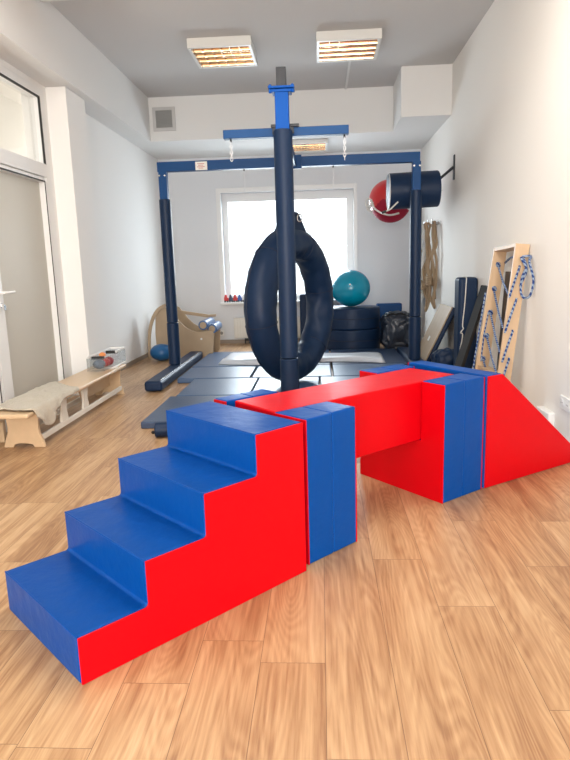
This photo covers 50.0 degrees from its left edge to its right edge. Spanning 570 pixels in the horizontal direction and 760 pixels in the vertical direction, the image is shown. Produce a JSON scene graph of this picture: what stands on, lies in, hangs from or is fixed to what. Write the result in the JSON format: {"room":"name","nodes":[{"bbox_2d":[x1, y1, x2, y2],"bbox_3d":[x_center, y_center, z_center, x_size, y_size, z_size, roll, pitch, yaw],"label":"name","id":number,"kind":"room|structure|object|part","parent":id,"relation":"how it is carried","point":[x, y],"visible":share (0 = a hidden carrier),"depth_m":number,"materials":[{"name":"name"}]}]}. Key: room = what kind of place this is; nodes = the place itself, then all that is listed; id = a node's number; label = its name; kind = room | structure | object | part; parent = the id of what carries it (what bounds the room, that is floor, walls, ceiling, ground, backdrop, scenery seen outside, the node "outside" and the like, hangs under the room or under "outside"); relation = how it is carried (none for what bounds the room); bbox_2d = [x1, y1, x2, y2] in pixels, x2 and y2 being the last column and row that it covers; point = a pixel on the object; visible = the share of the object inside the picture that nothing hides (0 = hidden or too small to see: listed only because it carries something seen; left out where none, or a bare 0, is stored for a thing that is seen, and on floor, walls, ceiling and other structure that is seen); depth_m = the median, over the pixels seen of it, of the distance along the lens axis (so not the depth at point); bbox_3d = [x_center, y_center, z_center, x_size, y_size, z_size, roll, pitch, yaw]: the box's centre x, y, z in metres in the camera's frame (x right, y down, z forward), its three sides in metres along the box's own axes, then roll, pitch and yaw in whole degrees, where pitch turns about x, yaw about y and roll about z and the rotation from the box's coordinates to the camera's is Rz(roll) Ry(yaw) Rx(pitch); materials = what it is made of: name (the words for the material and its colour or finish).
{"room":"care facility","nodes":[
{"label":"care facility","id":0,"kind":"room"},
{"bbox_2d":[0,80,26,156],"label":"window","id":1,"kind":"structure","parent":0,"point":[12,133],"depth_m":7.77,"materials":[{"name":"white"}]},
{"bbox_2d":[0,58,165,396],"bbox_3d":[-2.417,-0.879,2.397,0.200,3.387,14.560,-1,11,3],"label":"wall","id":2,"kind":"structure","parent":0,"point":[124,177],"depth_m":7.59,"materials":[{"name":"white paint"}]},
{"bbox_2d":[0,64,71,431],"bbox_3d":[-2.220,-0.898,4.061,0.153,2.800,3.355,-1,11,3],"label":"door","id":3,"kind":"structure","parent":2,"relation":"in","point":[33,339],"depth_m":5.22,"materials":[{"name":"white plastic"}]},
{"bbox_3d":[-2.270,-0.416,3.562,0.085,2.040,1.990,-1,11,3],"label":"frame","id":4,"kind":"part","parent":3,"relation":"part of","materials":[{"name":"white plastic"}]},
{"bbox_3d":[-2.138,-0.640,4.682,0.073,0.200,0.175,-1,11,3],"label":"handle","id":5,"kind":"part","parent":3,"relation":"part of","materials":[{"name":"white plastic"}]},
{"bbox_3d":[-2.194,-0.761,5.146,0.010,1.850,0.935,-1,11,3],"label":"glass pane","id":6,"kind":"part","parent":3,"relation":"part of","materials":[{"name":"glass"}]},
{"bbox_3d":[-2.183,-0.714,5.108,0.085,2.010,1.145,-1,11,3],"label":"frame","id":7,"kind":"part","parent":3,"relation":"part of","materials":[{"name":"white plastic"}]},
{"bbox_2d":[45,86,105,394],"bbox_3d":[-2.026,-1.289,5.992,0.203,2.845,0.470,-1,11,3],"label":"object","id":8,"kind":"structure","parent":2,"relation":"attached to","point":[65,108],"depth_m":5.82,"materials":[{"name":"white"}]},
{"bbox_2d":[0,0,173,159],"bbox_3d":[-2.228,-2.281,2.121,0.263,0.542,14.560,-1,11,3],"label":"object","id":9,"kind":"structure","parent":2,"relation":"attached to","point":[36,39],"depth_m":5.48,"materials":[{"name":"white paint"}]},
{"bbox_2d":[121,353,147,370],"bbox_3d":[-1.950,-0.278,8.162,0.015,0.055,3.420,-1,11,3],"label":"baseboard","id":10,"kind":"structure","parent":2,"relation":"attached to","point":[144,356],"depth_m":7.98,"materials":[{"name":"brown"}]},
{"bbox_2d":[50,0,493,97],"bbox_3d":[-0.381,-2.631,1.950,4.383,0.100,14.960,-1,11,3],"label":"ceiling","id":11,"kind":"structure","parent":0,"point":[146,40],"depth_m":5.86,"materials":[{"name":"grey paint"}]},
{"bbox_2d":[40,0,67,1],"bbox_3d":[-1.627,-2.972,4.484,0.625,0.090,0.620,-1,11,3],"label":"ceiling lamp","id":12,"kind":"object","parent":11,"relation":"attached to","point":[40,0],"visible":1,"depth_m":4.79,"materials":[{"name":"white metal"}]},
{"bbox_2d":[187,35,257,68],"bbox_3d":[-0.623,-3.325,6.205,0.625,0.090,0.640,-1,11,3],"label":"ceiling lamp","id":13,"kind":"object","parent":11,"relation":"attached to","point":[224,51],"visible":1,"depth_m":6.07,"materials":[{"name":"white metal"}]},
{"bbox_2d":[345,61,350,88],"bbox_3d":[0.734,-3.570,7.091,0.025,0.014,1.340,-1,11,3],"label":"trim","id":14,"kind":"structure","parent":11,"relation":"attached to","point":[349,62],"depth_m":7.14,"materials":[{"name":"white"}]},
{"bbox_2d":[316,28,381,62],"bbox_3d":[0.628,-3.348,6.130,0.625,0.090,0.640,-1,11,3],"label":"ceiling lamp","id":15,"kind":"object","parent":11,"relation":"attached to","point":[356,44],"visible":1,"depth_m":5.99,"materials":[{"name":"white metal"}]},
{"bbox_2d":[0,342,569,759],"bbox_3d":[-0.977,0.808,2.634,5.783,0.100,14.960,-1,11,3],"label":"floor","id":16,"kind":"structure","parent":0,"point":[442,632],"depth_m":1.96,"materials":[{"name":"brown wood"}]},
{"bbox_2d":[0,419,6,441],"bbox_3d":[-2.115,0.434,3.999,0.140,0.200,1.050,-1,11,3],"label":"seat","id":17,"kind":"object","parent":16,"relation":"on","point":[3,435],"visible":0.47,"depth_m":4.41,"materials":[{"name":"brown wood"}]},
{"bbox_2d":[0,364,125,446],"bbox_3d":[-1.778,0.180,5.048,0.314,0.292,2.080,-1,11,3],"label":"bench","id":18,"kind":"object","parent":16,"relation":"on","point":[23,426],"visible":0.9,"depth_m":4.90,"materials":[{"name":"brown wood"}]},
{"bbox_3d":[-1.832,0.342,4.277,0.294,0.262,0.028,-1,11,3],"label":"leg","id":19,"kind":"part","parent":18,"relation":"part of","materials":[{"name":"brown wood"}]},
{"bbox_2d":[0,381,78,424],"bbox_3d":[-1.788,0.178,4.559,0.348,0.175,1.002,-1,11,3],"label":"blanket","id":20,"kind":"object","parent":18,"relation":"on","point":[44,400],"visible":1,"depth_m":4.34,"materials":[{"name":"beige fabric"}]},
{"bbox_3d":[-1.881,0.244,5.163,0.025,0.040,1.742,-1,11,3],"label":"rail","id":21,"kind":"part","parent":18,"relation":"part of","materials":[{"name":"beige wood"}]},
{"bbox_3d":[-1.780,0.051,5.024,0.310,0.030,2.080,-1,11,3],"label":"seat","id":22,"kind":"part","parent":18,"relation":"part of","materials":[{"name":"brown wood"}]},
{"bbox_3d":[-1.663,0.240,5.150,0.022,0.040,1.742,-1,11,3],"label":"rail","id":23,"kind":"part","parent":18,"relation":"part of","materials":[{"name":"beige wood"}]},
{"bbox_2d":[86,347,125,368],"bbox_3d":[-1.689,-0.195,5.808,0.161,0.157,0.640,-1,11,3],"label":"tub","id":24,"kind":"object","parent":18,"relation":"on","point":[115,364],"visible":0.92,"depth_m":5.88,"materials":[{"name":"clear plastic"}]},
{"bbox_3d":[-1.705,-0.202,5.563,0.115,0.028,0.030,-1,11,3],"label":"handle","id":25,"kind":"part","parent":24,"relation":"part of","materials":[{"name":"black plastic"}]},
{"bbox_2d":[93,359,104,368],"bbox_3d":[-1.702,-0.145,5.591,0.101,0.087,0.143,-1,11,3],"label":"bean bag","id":26,"kind":"object","parent":24,"relation":"in","point":[99,364],"visible":0.98,"depth_m":5.54,"materials":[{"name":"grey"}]},
{"bbox_2d":[102,358,109,366],"bbox_3d":[-1.689,-0.166,5.720,0.097,0.082,0.115,-1,11,3],"label":"bean bag","id":27,"kind":"object","parent":24,"relation":"in","point":[107,361],"visible":0.52,"depth_m":5.69,"materials":[{"name":"red fabric"}]},
{"bbox_2d":[106,357,113,364],"bbox_3d":[-1.682,-0.183,5.830,0.089,0.080,0.095,-1,11,3],"label":"bean bag","id":28,"kind":"object","parent":24,"relation":"in","point":[111,359],"visible":0.59,"depth_m":5.81,"materials":[{"name":"red fabric"}]},
{"bbox_3d":[-1.683,-0.272,5.936,0.115,0.028,0.030,-1,11,3],"label":"handle","id":29,"kind":"part","parent":24,"relation":"part of","materials":[{"name":"black plastic"}]},
{"bbox_3d":[-1.733,0.013,6.013,0.294,0.262,0.028,-1,11,3],"label":"leg","id":30,"kind":"part","parent":18,"relation":"part of","materials":[{"name":"brown wood"}]},
{"bbox_2d":[5,401,305,684],"bbox_3d":[-0.470,0.497,2.273,0.948,0.614,0.596,-12,14,-42],"label":"stairs","id":31,"kind":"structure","parent":16,"relation":"on","point":[202,524],"depth_m":2.15,"materials":[{"name":"red leather"}]},
{"bbox_2d":[150,344,168,360],"bbox_3d":[-1.641,-0.369,8.127,0.310,0.223,0.294,-1,11,3],"label":"exercise ball","id":32,"kind":"object","parent":16,"relation":"on","point":[159,352],"visible":0.77,"depth_m":8.02,"materials":[{"name":"blue rubber"}]},
{"bbox_2d":[151,422,167,436],"bbox_3d":[-0.737,0.352,4.448,0.468,0.110,0.110,-3,11,-7],"label":"bolster","id":33,"kind":"object","parent":16,"relation":"on","point":[160,428],"visible":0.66,"depth_m":4.38,"materials":[{"name":"blue plastic"}]},
{"bbox_2d":[148,304,221,358],"bbox_3d":[-1.388,-0.709,8.513,0.951,0.740,0.651,-1,11,3],"label":"machine","id":34,"kind":"object","parent":16,"relation":"on","point":[204,337],"visible":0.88,"depth_m":8.30,"materials":[{"name":"brown wood"}]},
{"bbox_3d":[-1.292,-0.964,8.774,0.600,0.139,0.030,-1,11,3],"label":"rail","id":35,"kind":"part","parent":34,"relation":"part of","materials":[{"name":"brown wood"}]},
{"bbox_2d":[141,395,229,428],"bbox_3d":[-0.738,0.256,5.121,0.688,0.055,0.938,-1,11,3],"label":"floor mat","id":36,"kind":"object","parent":16,"relation":"on","point":[173,402],"visible":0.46,"depth_m":5.22,"materials":[{"name":"blue plastic"}]},
{"bbox_2d":[177,366,255,382],"bbox_3d":[-0.740,-0.063,6.819,0.773,0.055,0.728,-1,11,3],"label":"floor mat","id":37,"kind":"object","parent":16,"relation":"on","point":[193,373],"visible":0.75,"depth_m":6.73,"materials":[{"name":"blue leather"}]},
{"bbox_2d":[177,378,257,395],"bbox_3d":[-0.643,0.086,6.011,0.678,0.055,0.838,-1,11,3],"label":"floor mat","id":38,"kind":"object","parent":16,"relation":"on","point":[224,386],"visible":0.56,"depth_m":5.95,"materials":[{"name":"blue leather"}]},
{"bbox_2d":[193,351,259,369],"bbox_3d":[-0.665,-0.251,7.814,0.808,0.055,1.238,-1,11,3],"label":"floor mat","id":39,"kind":"object","parent":16,"relation":"on","point":[212,359],"visible":0.38,"depth_m":7.62,"materials":[{"name":"blue leather"}]},
{"bbox_2d":[234,316,299,343],"bbox_3d":[-0.171,-0.784,9.611,1.270,0.410,0.130,-1,11,3],"label":"radiator","id":40,"kind":"object","parent":16,"relation":"on","point":[239,323],"visible":0.23,"depth_m":9.62,"materials":[{"name":"white metal"}]},
{"bbox_2d":[144,66,424,391],"bbox_3d":[0.059,-1.330,6.331,2.924,2.678,3.078,-1,11,3],"label":"frame","id":41,"kind":"object","parent":16,"relation":"on","point":[284,160],"visible":0.88,"depth_m":6.47,"materials":[{"name":"blue metal"}]},
{"bbox_3d":[-1.330,-2.113,6.709,0.088,0.340,0.088,-1,11,3],"label":"post","id":42,"kind":"part","parent":41,"relation":"part of","materials":[{"name":"blue metal"}]},
{"bbox_3d":[-0.905,-2.315,6.598,0.128,0.088,0.004,-1,11,3],"label":"name plate","id":43,"kind":"part","parent":41,"relation":"part of","materials":[{"name":"white paper"}]},
{"bbox_2d":[230,139,232,161],"bbox_3d":[-0.429,-1.832,4.876,0.019,0.168,0.019,-11,14,-41],"label":"chain","id":44,"kind":"object","parent":41,"relation":"hanging from","point":[230,139],"visible":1,"depth_m":4.87,"materials":[{"name":"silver metal"}]},
{"bbox_3d":[0.006,-1.956,4.828,0.990,0.066,0.075,-1,11,3],"label":"arm","id":45,"kind":"part","parent":41,"relation":"part of","materials":[{"name":"blue metal"}]},
{"bbox_3d":[0.023,-2.347,6.588,2.830,0.102,0.090,-1,11,3],"label":"rail","id":46,"kind":"part","parent":41,"relation":"part of","materials":[{"name":"blue metal"}]},
{"bbox_2d":[244,212,333,380],"bbox_3d":[0.064,-1.061,5.912,0.305,2.168,1.486,4,12,29],"label":"swing","id":47,"kind":"object","parent":41,"relation":"hanging from","point":[261,287],"visible":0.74,"depth_m":5.71,"materials":[{"name":"blue plastic"}]},
{"bbox_2d":[332,165,334,189],"bbox_3d":[0.522,-2.176,6.592,0.019,0.264,0.019,-11,14,-41],"label":"chain","id":48,"kind":"object","parent":41,"relation":"hanging from","point":[333,165],"visible":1,"depth_m":6.59,"materials":[{"name":"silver metal"}]},
{"bbox_2d":[343,134,345,159],"bbox_3d":[0.471,-1.838,4.824,0.020,0.192,0.020,-10,14,-38],"label":"chain","id":49,"kind":"object","parent":41,"relation":"hanging from","point":[344,137],"visible":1,"depth_m":4.82,"materials":[{"name":"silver metal"}]},
{"bbox_3d":[1.406,-2.165,6.544,0.088,0.340,0.088,-1,11,3],"label":"post","id":50,"kind":"part","parent":41,"relation":"part of","materials":[{"name":"blue metal"}]},
{"bbox_2d":[214,389,356,564],"bbox_3d":[-0.005,0.397,2.742,0.300,0.610,0.600,-11,14,-42],"label":"foam block","id":51,"kind":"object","parent":16,"relation":"on","point":[329,428],"depth_m":2.52,"materials":[{"name":"blue plastic"}]},
{"bbox_3d":[-0.113,0.420,2.645,0.006,0.607,0.600,-11,14,-42],"label":"panel","id":52,"kind":"part","parent":51,"relation":"part of","materials":[{"name":"red leather"}]},
{"bbox_3d":[0.103,0.377,2.840,0.006,0.607,0.600,-11,14,-42],"label":"panel","id":53,"kind":"part","parent":51,"relation":"part of","materials":[{"name":"red plastic"}]},
{"bbox_2d":[235,368,453,457],"bbox_3d":[0.342,0.181,3.029,1.197,0.305,0.310,-10,13,-37],"label":"bridge","id":54,"kind":"object","parent":51,"relation":"on","point":[388,404],"visible":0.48,"depth_m":2.94,"materials":[{"name":"red plastic"}]},
{"bbox_2d":[253,377,318,392],"bbox_3d":[0.021,0.073,5.971,0.628,0.055,0.838,-1,11,3],"label":"floor mat","id":55,"kind":"object","parent":16,"relation":"on","point":[272,384],"visible":0.43,"depth_m":6.02,"materials":[{"name":"blue leather"}]},
{"bbox_2d":[252,365,331,380],"bbox_3d":[0.089,-0.078,6.769,0.843,0.055,0.728,-1,11,3],"label":"floor mat","id":56,"kind":"object","parent":16,"relation":"on","point":[320,371],"visible":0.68,"depth_m":6.59,"materials":[{"name":"blue leather"}]},
{"bbox_2d":[299,293,306,336],"bbox_3d":[0.396,-0.895,9.084,0.330,0.790,0.500,-1,11,3],"label":"bolster","id":57,"kind":"object","parent":16,"relation":"on","point":[302,297],"visible":0.21,"depth_m":8.82,"materials":[{"name":"blue plastic"}]},
{"bbox_2d":[318,350,329,364],"bbox_3d":[0.163,-0.267,7.763,0.808,0.055,1.238,-1,11,3],"label":"floor mat","id":58,"kind":"object","parent":16,"relation":"on","point":[326,351],"visible":0.19,"depth_m":7.19,"materials":[{"name":"blue leather"}]},
{"bbox_2d":[219,352,385,364],"bbox_3d":[0.215,-0.314,7.649,2.000,0.072,1.091,-1,11,3],"label":"sheet","id":59,"kind":"object","parent":58,"relation":"on","point":[247,358],"visible":0.59,"depth_m":7.29,"materials":[{"name":"white"}]},
{"bbox_2d":[320,376,359,384],"bbox_3d":[0.660,0.061,5.932,0.628,0.055,0.838,-1,11,3],"label":"floor mat","id":60,"kind":"object","parent":16,"relation":"on","point":[329,379],"visible":0.23,"depth_m":6.20,"materials":[{"name":"blue leather"}]},
{"bbox_2d":[326,305,379,350],"bbox_3d":[0.954,-0.749,8.733,0.814,0.598,0.814,-1,11,3],"label":"stack","id":61,"kind":"object","parent":16,"relation":"on","point":[353,327],"visible":0.69,"depth_m":8.39,"materials":[{"name":"blue plastic"}]},
{"bbox_2d":[332,270,369,305],"bbox_3d":[0.927,-1.297,8.631,0.552,0.511,0.552,-1,11,3],"label":"exercise ball","id":62,"kind":"object","parent":61,"relation":"on","point":[350,287],"visible":0.97,"depth_m":8.43,"materials":[{"name":"teal rubber"}]},
{"bbox_2d":[332,363,403,375],"bbox_3d":[0.940,-0.094,6.718,0.818,0.055,0.728,-1,11,3],"label":"floor mat","id":63,"kind":"object","parent":16,"relation":"on","point":[339,369],"visible":0.44,"depth_m":6.80,"materials":[{"name":"blue leather"}]},
{"bbox_2d":[331,348,406,364],"bbox_3d":[1.021,-0.283,7.712,0.868,0.055,1.238,-1,11,3],"label":"floor mat","id":64,"kind":"object","parent":16,"relation":"on","point":[390,355],"visible":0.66,"depth_m":7.72,"materials":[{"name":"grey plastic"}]},
{"bbox_2d":[376,303,401,337],"bbox_3d":[1.604,-0.891,9.424,0.380,0.585,0.160,-1,11,3],"label":"cushion","id":65,"kind":"object","parent":16,"relation":"on","point":[384,307],"visible":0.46,"depth_m":9.30,"materials":[{"name":"blue"}]},
{"bbox_2d":[379,310,409,350],"bbox_3d":[1.551,-0.691,8.472,0.462,0.541,0.442,-1,11,3],"label":"bag","id":66,"kind":"object","parent":16,"relation":"on","point":[394,330],"visible":0.71,"depth_m":8.29,"materials":[{"name":"black leather"}]},
{"bbox_2d":[360,364,484,503],"bbox_3d":[0.732,0.263,3.339,0.317,0.610,0.600,-9,13,-35],"label":"foam block","id":67,"kind":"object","parent":16,"relation":"on","point":[445,465],"depth_m":3.11,"materials":[{"name":"blue plastic"}]},
{"bbox_3d":[0.607,0.285,3.250,0.006,0.607,0.600,-9,13,-35],"label":"panel","id":68,"kind":"part","parent":67,"relation":"part of","materials":[{"name":"red plastic"}]},
{"bbox_3d":[0.858,0.244,3.429,0.006,0.607,0.600,-9,13,-35],"label":"panel","id":69,"kind":"part","parent":67,"relation":"part of","materials":[{"name":"blue plastic"}]},
{"bbox_2d":[421,303,453,361],"bbox_3d":[1.787,-0.550,7.317,0.372,0.686,0.700,-1,11,3],"label":"board","id":70,"kind":"object","parent":16,"relation":"on","point":[444,314],"visible":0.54,"depth_m":7.12,"materials":[{"name":"brown wood"}]},
{"bbox_2d":[430,347,453,364],"bbox_3d":[1.740,-0.214,6.606,0.322,0.274,0.342,-1,11,3],"label":"bag","id":71,"kind":"object","parent":16,"relation":"on","point":[443,356],"visible":0.44,"depth_m":6.49,"materials":[{"name":"blue fabric"}]},
{"bbox_2d":[453,276,477,368],"bbox_3d":[1.808,-0.513,6.120,0.186,1.044,0.241,-1,11,3],"label":"case","id":72,"kind":"object","parent":16,"relation":"on","point":[466,288],"visible":0.63,"depth_m":6.00,"materials":[{"name":"blue plastic"}]},
{"bbox_3d":[1.751,-0.580,6.049,0.062,0.883,0.121,-1,11,3],"label":"cord","id":73,"kind":"part","parent":72,"relation":"part of","materials":[{"name":"white fabric"}]},
{"bbox_2d":[454,285,487,366],"bbox_3d":[1.699,-0.380,5.662,0.320,0.975,0.240,-1,11,3],"label":"plank","id":74,"kind":"object","parent":16,"relation":"on","point":[475,317],"visible":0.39,"depth_m":5.59,"materials":[{"name":"black"}]},
{"bbox_2d":[408,361,569,487],"bbox_3d":[1.239,0.188,3.650,0.800,0.612,0.608,-8,12,-30],"label":"ramp","id":75,"kind":"object","parent":16,"relation":"on","point":[519,441],"visible":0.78,"depth_m":3.32,"materials":[{"name":"red plastic"}]},
{"bbox_3d":[1.393,0.231,3.397,0.794,0.606,0.008,-8,12,-30],"label":"panel","id":76,"kind":"part","parent":75,"relation":"part of","materials":[{"name":"red plastic"}]},
{"bbox_2d":[472,243,534,381],"bbox_3d":[1.686,-0.393,4.786,0.283,1.310,0.704,-1,11,3],"label":"ladder","id":77,"kind":"object","parent":16,"relation":"on","point":[519,270],"visible":0.75,"depth_m":4.65,"materials":[{"name":"brown wood"}]},
{"bbox_3d":[1.701,-0.446,5.120,0.265,1.290,0.028,-1,11,3],"label":"rail","id":78,"kind":"part","parent":77,"relation":"part of","materials":[{"name":"brown wood"}]},
{"bbox_3d":[1.698,-0.360,4.606,0.231,1.310,0.028,-1,11,3],"label":"rail","id":79,"kind":"part","parent":77,"relation":"part of","materials":[{"name":"brown wood"}]},
{"bbox_2d":[496,271,510,369],"bbox_3d":[1.787,-0.328,4.994,0.086,1.101,0.160,-1,11,3],"label":"plank","id":80,"kind":"object","parent":16,"relation":"on","point":[507,274],"visible":0.27,"depth_m":4.97,"materials":[{"name":"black wood"}]},
{"bbox_2d":[158,149,420,339],"bbox_3d":[-0.016,-2.293,9.556,4.183,3.387,0.280,-1,11,3],"label":"wall","id":81,"kind":"structure","parent":0,"point":[383,248],"depth_m":9.41,"materials":[{"name":"white paint"}]},
{"bbox_2d":[152,107,175,131],"bbox_3d":[-1.572,-3.390,7.931,0.295,0.292,0.016,-1,11,3],"label":"air vent","id":82,"kind":"object","parent":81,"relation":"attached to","point":[163,117],"visible":1,"depth_m":7.93,"materials":[{"name":"grey"}]},
{"bbox_2d":[155,110,172,127],"bbox_3d":[-1.572,-3.390,7.932,0.215,0.212,0.013,-1,11,3],"label":"grille","id":83,"kind":"object","parent":82,"relation":"attached to","point":[163,118],"depth_m":7.93,"materials":[{"name":"grey"}]},
{"bbox_2d":[220,338,299,343],"bbox_3d":[0.125,-0.633,9.712,3.983,0.060,0.015,-1,11,3],"label":"baseboard","id":84,"kind":"structure","parent":81,"relation":"attached to","point":[238,340],"depth_m":9.76,"materials":[{"name":"brown"}]},
{"bbox_2d":[148,86,392,158],"bbox_3d":[-0.158,-3.540,8.508,3.148,0.542,1.330,-1,11,3],"label":"ceiling beam","id":85,"kind":"structure","parent":81,"relation":"attached to","point":[201,120],"depth_m":7.88,"materials":[{"name":"white paint"}]},
{"bbox_2d":[215,183,357,304],"bbox_3d":[0.041,-2.089,9.469,2.160,1.765,0.360,-1,11,3],"label":"window","id":86,"kind":"structure","parent":81,"relation":"in","point":[350,195],"depth_m":9.45,"materials":[{"name":"white plastic"}]},
{"bbox_2d":[233,294,237,301],"bbox_3d":[-0.774,-1.281,9.567,0.070,0.117,0.050,-1,11,3],"label":"toy car","id":87,"kind":"object","parent":86,"relation":"on","point":[235,298],"visible":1,"depth_m":9.55,"materials":[{"name":"red plastic"}]},
{"bbox_3d":[0.070,-1.233,9.594,2.150,0.035,0.290,-1,11,3],"label":"sill","id":88,"kind":"part","parent":86,"relation":"part of","materials":[{"name":"white plastic"}]},
{"bbox_2d":[293,139,327,151],"bbox_3d":[0.309,-3.255,8.469,0.560,0.067,0.620,-1,11,3],"label":"ceiling lamp","id":89,"kind":"object","parent":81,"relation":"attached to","point":[314,145],"visible":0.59,"depth_m":8.34,"materials":[{"name":"white metal"}]},
{"bbox_2d":[420,0,569,442],"bbox_3d":[1.758,-0.957,2.145,0.200,3.387,14.960,-1,11,3],"label":"wall","id":90,"kind":"structure","parent":0,"point":[507,129],"depth_m":4.73,"materials":[{"name":"white paint"}]},
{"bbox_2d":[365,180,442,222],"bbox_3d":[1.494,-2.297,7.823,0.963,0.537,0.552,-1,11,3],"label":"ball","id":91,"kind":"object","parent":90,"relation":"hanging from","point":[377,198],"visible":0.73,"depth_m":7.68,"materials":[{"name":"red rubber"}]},
{"bbox_2d":[383,64,451,149],"bbox_3d":[1.677,-3.503,8.014,0.572,0.542,2.108,-1,11,3],"label":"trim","id":92,"kind":"structure","parent":90,"relation":"attached to","point":[422,94],"depth_m":7.01,"materials":[{"name":"white paint"}]},
{"bbox_2d":[424,219,440,227],"bbox_3d":[1.958,-2.137,8.388,0.107,0.077,1.370,-1,11,3],"label":"hook rail","id":93,"kind":"object","parent":90,"relation":"attached to","point":[437,222],"visible":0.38,"depth_m":7.82,"materials":[{"name":"silver metal"}]},
{"bbox_2d":[421,224,426,298],"bbox_3d":[1.895,-1.638,8.457,0.129,1.018,0.268,-1,11,3],"label":"rope","id":94,"kind":"object","parent":93,"relation":"hanging from","point":[423,229],"visible":0.31,"depth_m":8.34,"materials":[{"name":"white fabric"}]},
{"bbox_2d":[421,222,430,311],"bbox_3d":[1.890,-1.510,8.203,0.133,1.188,0.274,-1,11,3],"label":"rope","id":95,"kind":"object","parent":93,"relation":"hanging from","point":[424,287],"visible":0.79,"depth_m":8.16,"materials":[{"name":"beige"}]},
{"bbox_2d":[425,220,437,308],"bbox_3d":[1.895,-1.489,7.922,0.134,1.127,0.270,-1,11,3],"label":"rope","id":96,"kind":"object","parent":93,"relation":"hanging from","point":[431,281],"visible":1,"depth_m":7.86,"materials":[{"name":"beige fabric"}]},
{"bbox_2d":[441,154,454,179],"bbox_3d":[1.833,-2.365,6.920,0.171,0.350,0.060,-1,11,3],"label":"wall bracket","id":97,"kind":"object","parent":90,"relation":"attached to","point":[453,166],"visible":0.8,"depth_m":6.90,"materials":[{"name":"black metal"}]},
{"bbox_2d":[386,170,441,209],"bbox_3d":[1.464,-2.167,6.979,0.582,0.418,0.408,-1,11,3],"label":"bolster","id":98,"kind":"object","parent":97,"relation":"hanging from","point":[398,185],"visible":0.91,"depth_m":6.81,"materials":[{"name":"leather"}]},
{"bbox_2d":[381,201,397,213],"bbox_3d":[1.170,-1.924,6.819,0.195,0.134,0.029,-1,11,2],"label":"rope","id":99,"kind":"object","parent":98,"relation":"hanging from","point":[384,211],"visible":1,"depth_m":6.82,"materials":[{"name":"white fabric"}]},
{"bbox_3d":[1.835,-2.307,6.931,0.170,0.232,0.030,-1,11,3],"label":"arm","id":100,"kind":"part","parent":97,"relation":"part of","materials":[{"name":"black metal"}]},
{"bbox_3d":[1.912,-2.406,6.908,0.012,0.270,0.060,-1,11,3],"label":"plate","id":101,"kind":"part","parent":97,"relation":"part of","materials":[{"name":"black metal"}]},
{"bbox_2d":[537,406,554,426],"bbox_3d":[1.775,0.249,4.166,0.054,0.100,0.220,-1,11,3],"label":"plug adapter","id":102,"kind":"object","parent":90,"relation":"attached to","point":[549,415],"visible":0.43,"depth_m":4.08,"materials":[{"name":"white plastic"}]},
{"bbox_2d":[560,395,569,412],"bbox_3d":[1.774,0.152,3.862,0.016,0.085,0.170,-1,11,3],"label":"wall outlet","id":103,"kind":"object","parent":90,"relation":"attached to","point":[564,401],"visible":1,"depth_m":3.85,"materials":[{"name":"white plastic"}]}
]}

